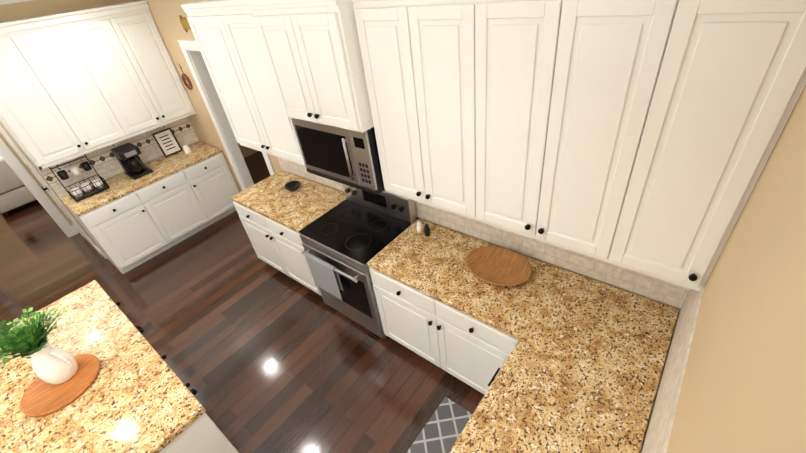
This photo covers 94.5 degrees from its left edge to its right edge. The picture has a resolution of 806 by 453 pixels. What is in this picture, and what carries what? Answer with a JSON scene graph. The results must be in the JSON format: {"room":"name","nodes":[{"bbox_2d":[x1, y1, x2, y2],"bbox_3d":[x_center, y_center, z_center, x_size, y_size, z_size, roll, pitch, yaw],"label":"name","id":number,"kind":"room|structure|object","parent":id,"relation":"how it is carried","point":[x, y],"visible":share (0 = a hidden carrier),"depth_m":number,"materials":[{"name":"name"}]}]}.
{"room":"kitchen","nodes":[
{"label":"kitchen","id":0,"kind":"room"},
{"bbox_2d":[0,133,72,225],"bbox_3d":[-6.485,0.311,2.969,0.120,2.850,5.340,21,45,34],"label":"wall","id":1,"kind":"structure","parent":0,"point":[33,176],"depth_m":4.79,"materials":[{"name":"beige paint"}]},
{"bbox_2d":[0,137,76,237],"bbox_3d":[-5.162,-0.521,4.362,0.140,2.235,1.110,21,45,34],"label":"door frame","id":2,"kind":"structure","parent":1,"relation":"attached to","point":[17,167],"depth_m":4.82,"materials":[{"name":"white wood"}]},
{"bbox_2d":[0,123,95,244],"bbox_3d":[-4.406,-0.967,4.293,1.130,2.850,0.120,21,45,34],"label":"wall","id":3,"kind":"structure","parent":0,"point":[45,180],"depth_m":4.17,"materials":[{"name":"beige paint"}]},
{"bbox_2d":[0,124,99,253],"bbox_3d":[-4.352,-0.631,4.375,0.800,2.205,0.063,21,45,34],"label":"door frame","id":4,"kind":"structure","parent":3,"relation":"attached to","point":[29,165],"depth_m":4.38,"materials":[{"name":"white wood"}]},
{"bbox_2d":[0,0,197,258],"bbox_3d":[-3.445,-1.186,4.398,0.120,2.850,1.660,21,45,34],"label":"wall","id":5,"kind":"structure","parent":0,"point":[23,10],"depth_m":3.69,"materials":[{"name":"beige paint"}]},
{"bbox_2d":[0,0,31,4],"bbox_3d":[-3.582,-2.187,3.483,0.100,0.140,1.660,21,45,34],"label":"crown molding","id":6,"kind":"structure","parent":5,"relation":"attached to","point":[2,2],"depth_m":3.42,"materials":[{"name":"white wood"}]},
{"bbox_2d":[0,16,131,167],"bbox_3d":[-3.563,-1.344,3.726,0.350,1.180,0.888,21,45,34],"label":"upper cabinet","id":7,"kind":"object","parent":5,"relation":"attached to","point":[74,84],"depth_m":3.64,"materials":[{"name":"white wood"}]},
{"bbox_2d":[36,117,198,197],"bbox_3d":[-3.361,-0.947,4.523,0.010,0.479,1.660,21,45,34],"label":"tile backsplash","id":8,"kind":"structure","parent":5,"relation":"attached to","point":[105,163],"depth_m":4.44,"materials":[{"name":"beige tile"}]},
{"bbox_2d":[53,163,65,171],"bbox_3d":[-3.776,-0.650,4.083,0.008,0.116,0.074,21,45,34],"label":"outlet","id":9,"kind":"object","parent":8,"relation":"attached to","point":[60,168],"depth_m":4.08,"materials":[{"name":"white plastic"}]},
{"bbox_2d":[109,143,117,148],"bbox_3d":[-3.424,-0.948,4.418,0.008,0.116,0.074,21,45,34],"label":"outlet","id":10,"kind":"object","parent":8,"relation":"attached to","point":[114,145],"depth_m":4.41,"materials":[{"name":"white plastic"}]},
{"bbox_2d":[64,0,195,135],"bbox_3d":[-3.087,-1.747,4.180,0.350,1.180,0.886,21,45,34],"label":"upper cabinet","id":11,"kind":"object","parent":5,"relation":"attached to","point":[125,43],"depth_m":4.07,"materials":[{"name":"white wood"}]},
{"bbox_2d":[201,54,257,157],"bbox_3d":[-3.154,-2.382,5.972,0.120,2.850,1.560,21,45,34],"label":"wall","id":12,"kind":"structure","parent":0,"point":[246,151],"depth_m":6.79,"materials":[{"name":"beige paint"}]},
{"bbox_2d":[0,151,483,452],"bbox_3d":[-4.165,0.602,4.583,12.000,0.060,10.200,21,45,34],"label":"floor","id":13,"kind":"structure","parent":0,"point":[262,356],"depth_m":3.37,"materials":[{"name":"brown wood"}]},
{"bbox_2d":[0,155,36,216],"bbox_3d":[-6.152,-1.143,6.566,0.920,0.880,2.100,21,45,34],"label":"sofa","id":14,"kind":"object","parent":13,"relation":"on","point":[15,192],"visible":0.1,"depth_m":5.93,"materials":[{"name":"fabric"}]},
{"bbox_2d":[60,141,239,273],"bbox_3d":[-3.021,-0.284,4.735,0.668,0.910,1.658,21,45,34],"label":"base cabinet","id":15,"kind":"object","parent":13,"relation":"on","point":[127,223],"visible":1,"depth_m":4.46,"materials":[{"name":"white wood"}]},
{"bbox_2d":[48,154,109,201],"bbox_3d":[-3.528,-0.538,4.066,0.228,0.401,0.348,21,45,34],"label":"mug rack","id":16,"kind":"object","parent":15,"relation":"on","point":[99,185],"visible":0.96,"depth_m":4.08,"materials":[{"name":"black metal"}]},
{"bbox_2d":[111,143,152,179],"bbox_3d":[-3.178,-0.770,4.369,0.290,0.335,0.220,21,45,34],"label":"coffee maker","id":17,"kind":"object","parent":15,"relation":"on","point":[126,155],"visible":1,"depth_m":4.32,"materials":[{"name":"black plastic"}]},
{"bbox_2d":[151,127,182,157],"bbox_3d":[-3.022,-1.079,4.780,0.074,0.310,0.230,21,45,34],"label":"sign","id":18,"kind":"object","parent":15,"relation":"on","point":[167,142],"visible":1,"depth_m":4.78,"materials":[{"name":"white paper"}]},
{"bbox_2d":[182,144,191,153],"bbox_3d":[-2.776,-0.993,4.786,0.080,0.108,0.080,21,45,34],"label":"jar","id":19,"kind":"object","parent":15,"relation":"on","point":[186,149],"visible":1,"depth_m":4.76,"materials":[{"name":"white ceramic"}]},
{"bbox_2d":[96,281,238,452],"bbox_3d":[-1.860,1.251,2.420,1.728,0.890,0.826,21,45,34],"label":"kitchen island","id":20,"kind":"object","parent":13,"relation":"on","point":[201,436],"depth_m":1.94,"materials":[{"name":"white wood"}]},
{"bbox_2d":[0,280,205,452],"bbox_3d":[-1.934,0.889,2.137,1.740,0.040,0.820,21,45,34],"label":"island countertop","id":21,"kind":"structure","parent":20,"relation":"on","point":[135,403],"depth_m":2.00,"materials":[{"name":"beige stone"}]},
{"bbox_2d":[20,353,99,416],"bbox_3d":[-1.913,0.881,2.091,0.374,0.022,0.374,21,45,34],"label":"wood tray","id":22,"kind":"object","parent":21,"relation":"on","point":[40,397],"visible":0.75,"depth_m":2.05,"materials":[{"name":"brown wood"}]},
{"bbox_2d":[0,307,78,384],"bbox_3d":[-1.968,0.651,2.000,0.359,0.485,0.419,21,45,34],"label":"plant","id":23,"kind":"object","parent":22,"relation":"on","point":[51,364],"visible":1,"depth_m":1.98,"materials":[{"name":"green plant"}]},
{"bbox_2d":[233,202,282,271],"bbox_3d":[-1.238,0.013,4.001,0.616,0.870,0.630,21,45,34],"label":"base cabinet","id":24,"kind":"object","parent":13,"relation":"on","point":[250,220],"depth_m":3.81,"materials":[{"name":"white wood"}]},
{"bbox_2d":[259,214,321,295],"bbox_3d":[-0.849,0.160,3.722,0.615,0.870,0.630,21,45,34],"label":"base cabinet","id":25,"kind":"object","parent":13,"relation":"on","point":[286,243],"depth_m":3.50,"materials":[{"name":"white wood"}]},
{"bbox_2d":[231,170,345,230],"bbox_3d":[-1.093,-0.277,3.593,1.106,0.040,0.629,21,45,34],"label":"countertop","id":26,"kind":"structure","parent":25,"relation":"on","point":[298,208],"depth_m":3.52,"materials":[{"name":"beige stone"}]},
{"bbox_2d":[284,181,299,190],"bbox_3d":[-1.082,-0.389,3.662,0.160,0.055,0.160,21,45,34],"label":"bowl","id":27,"kind":"object","parent":26,"relation":"on","point":[292,185],"visible":1,"depth_m":3.68,"materials":[{"name":"ceramic"}]},
{"bbox_2d":[299,184,416,337],"bbox_3d":[-0.358,0.285,3.231,0.756,1.130,0.716,21,45,34],"label":"range","id":28,"kind":"object","parent":13,"relation":"on","point":[350,237],"visible":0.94,"depth_m":3.01,"materials":[{"name":"silver metal"}]},
{"bbox_2d":[368,266,430,361],"bbox_3d":[0.237,0.568,2.945,0.641,0.870,0.630,21,45,34],"label":"base cabinet","id":29,"kind":"object","parent":13,"relation":"on","point":[403,317],"depth_m":2.73,"materials":[{"name":"white wood"}]},
{"bbox_2d":[407,397,472,452],"bbox_3d":[0.108,1.639,2.240,0.460,0.012,1.240,21,45,34],"label":"kitchen mat","id":30,"kind":"object","parent":13,"relation":"on","point":[443,428],"visible":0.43,"depth_m":2.54,"materials":[{"name":"fabric"}]},
{"bbox_2d":[423,294,518,385],"bbox_3d":[0.645,0.722,2.652,0.640,0.870,0.630,21,45,34],"label":"base cabinet","id":31,"kind":"object","parent":13,"relation":"on","point":[461,345],"depth_m":2.43,"materials":[{"name":"white wood"}]},
{"bbox_2d":[367,219,678,397],"bbox_3d":[0.629,0.370,2.360,1.786,0.040,0.629,21,45,34],"label":"countertop","id":32,"kind":"structure","parent":31,"relation":"on","point":[625,336],"depth_m":2.15,"materials":[{"name":"beige stone"}]},
{"bbox_2d":[416,221,429,236],"bbox_3d":[0.153,0.013,2.823,0.117,0.103,0.048,21,45,34],"label":"salt","id":33,"kind":"object","parent":32,"relation":"on","point":[419,227],"visible":1,"depth_m":2.81,"materials":[{"name":"white ceramic"}]},
{"bbox_2d":[465,246,531,285],"bbox_3d":[0.616,0.267,2.426,0.438,0.052,0.350,21,45,34],"label":"wood tray","id":34,"kind":"object","parent":32,"relation":"on","point":[499,266],"visible":1,"depth_m":2.44,"materials":[{"name":"brown wood"}]},
{"bbox_2d":[471,334,651,439],"bbox_3d":[0.757,1.189,1.992,0.696,0.870,0.536,21,45,34],"label":"base cabinet","id":35,"kind":"object","parent":13,"relation":"on","point":[489,371],"depth_m":2.32,"materials":[{"name":"white wood"}]},
{"bbox_2d":[449,334,654,452],"bbox_3d":[0.272,1.220,1.271,0.630,0.040,1.980,21,45,34],"label":"countertop","id":36,"kind":"structure","parent":35,"relation":"on","point":[540,400],"depth_m":1.68,"materials":[{"name":"beige stone"}]},
{"bbox_2d":[133,0,680,318],"bbox_3d":[-0.671,-0.814,3.329,5.840,2.850,0.120,21,45,34],"label":"wall","id":37,"kind":"structure","parent":0,"point":[165,14],"depth_m":4.13,"materials":[{"name":"beige paint"}]},
{"bbox_2d":[72,225,106,258],"bbox_3d":[-4.190,1.008,3.863,10.600,0.140,8.500,21,45,34],"label":"baseboard","id":38,"kind":"structure","parent":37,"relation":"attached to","point":[97,248],"depth_m":4.71,"materials":[{"name":"white wood"}]},
{"bbox_2d":[179,15,190,31],"bbox_3d":[-2.036,-1.971,3.617,0.520,0.150,0.014,21,45,34],"label":"sign","id":39,"kind":"object","parent":37,"relation":"attached to","point":[185,23],"visible":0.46,"depth_m":3.71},
{"bbox_2d":[179,64,191,89],"bbox_3d":[-2.548,-1.744,4.351,0.186,0.293,0.016,21,45,34],"label":"decor","id":40,"kind":"object","parent":37,"relation":"attached to","point":[185,83],"visible":0.98,"depth_m":4.37,"materials":[{"name":"orange metal"}]},
{"bbox_2d":[178,40,274,189],"bbox_3d":[-1.844,-1.000,4.379,1.010,2.195,0.140,21,45,34],"label":"door frame","id":41,"kind":"structure","parent":37,"relation":"attached to","point":[229,142],"depth_m":4.37,"materials":[{"name":"white wood"}]},
{"bbox_2d":[277,157,687,306],"bbox_3d":[0.071,-0.278,2.914,3.670,0.479,0.010,21,45,34],"label":"tile backsplash","id":42,"kind":"structure","parent":37,"relation":"attached to","point":[651,287],"depth_m":2.40,"materials":[{"name":"beige tile"}]},
{"bbox_2d":[181,0,805,290],"bbox_3d":[-0.200,-0.905,2.216,3.679,1.509,0.487,21,45,34],"label":"upper cabinet","id":43,"kind":"object","parent":37,"relation":"attached to","point":[641,136],"visible":1,"depth_m":1.61,"materials":[{"name":"white wood"}]},
{"bbox_2d":[291,118,384,194],"bbox_3d":[-0.385,-0.600,2.728,0.754,0.457,0.452,21,45,34],"label":"over-the-range microwave","id":44,"kind":"object","parent":43,"relation":"attached to","point":[345,156],"visible":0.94,"depth_m":2.56,"materials":[{"name":"metal"}]},
{"bbox_2d":[640,85,805,452],"bbox_3d":[-0.647,1.881,-0.357,0.120,2.850,7.240,21,45,34],"label":"wall","id":45,"kind":"structure","parent":0,"point":[743,389],"depth_m":0.78,"materials":[{"name":"beige paint"}]},
{"bbox_2d":[641,284,704,452],"bbox_3d":[0.675,0.949,1.116,0.008,0.479,2.580,21,45,34],"label":"tile backsplash","id":46,"kind":"structure","parent":45,"relation":"attached to","point":[658,434],"depth_m":1.45,"materials":[{"name":"beige tile"}]}
]}

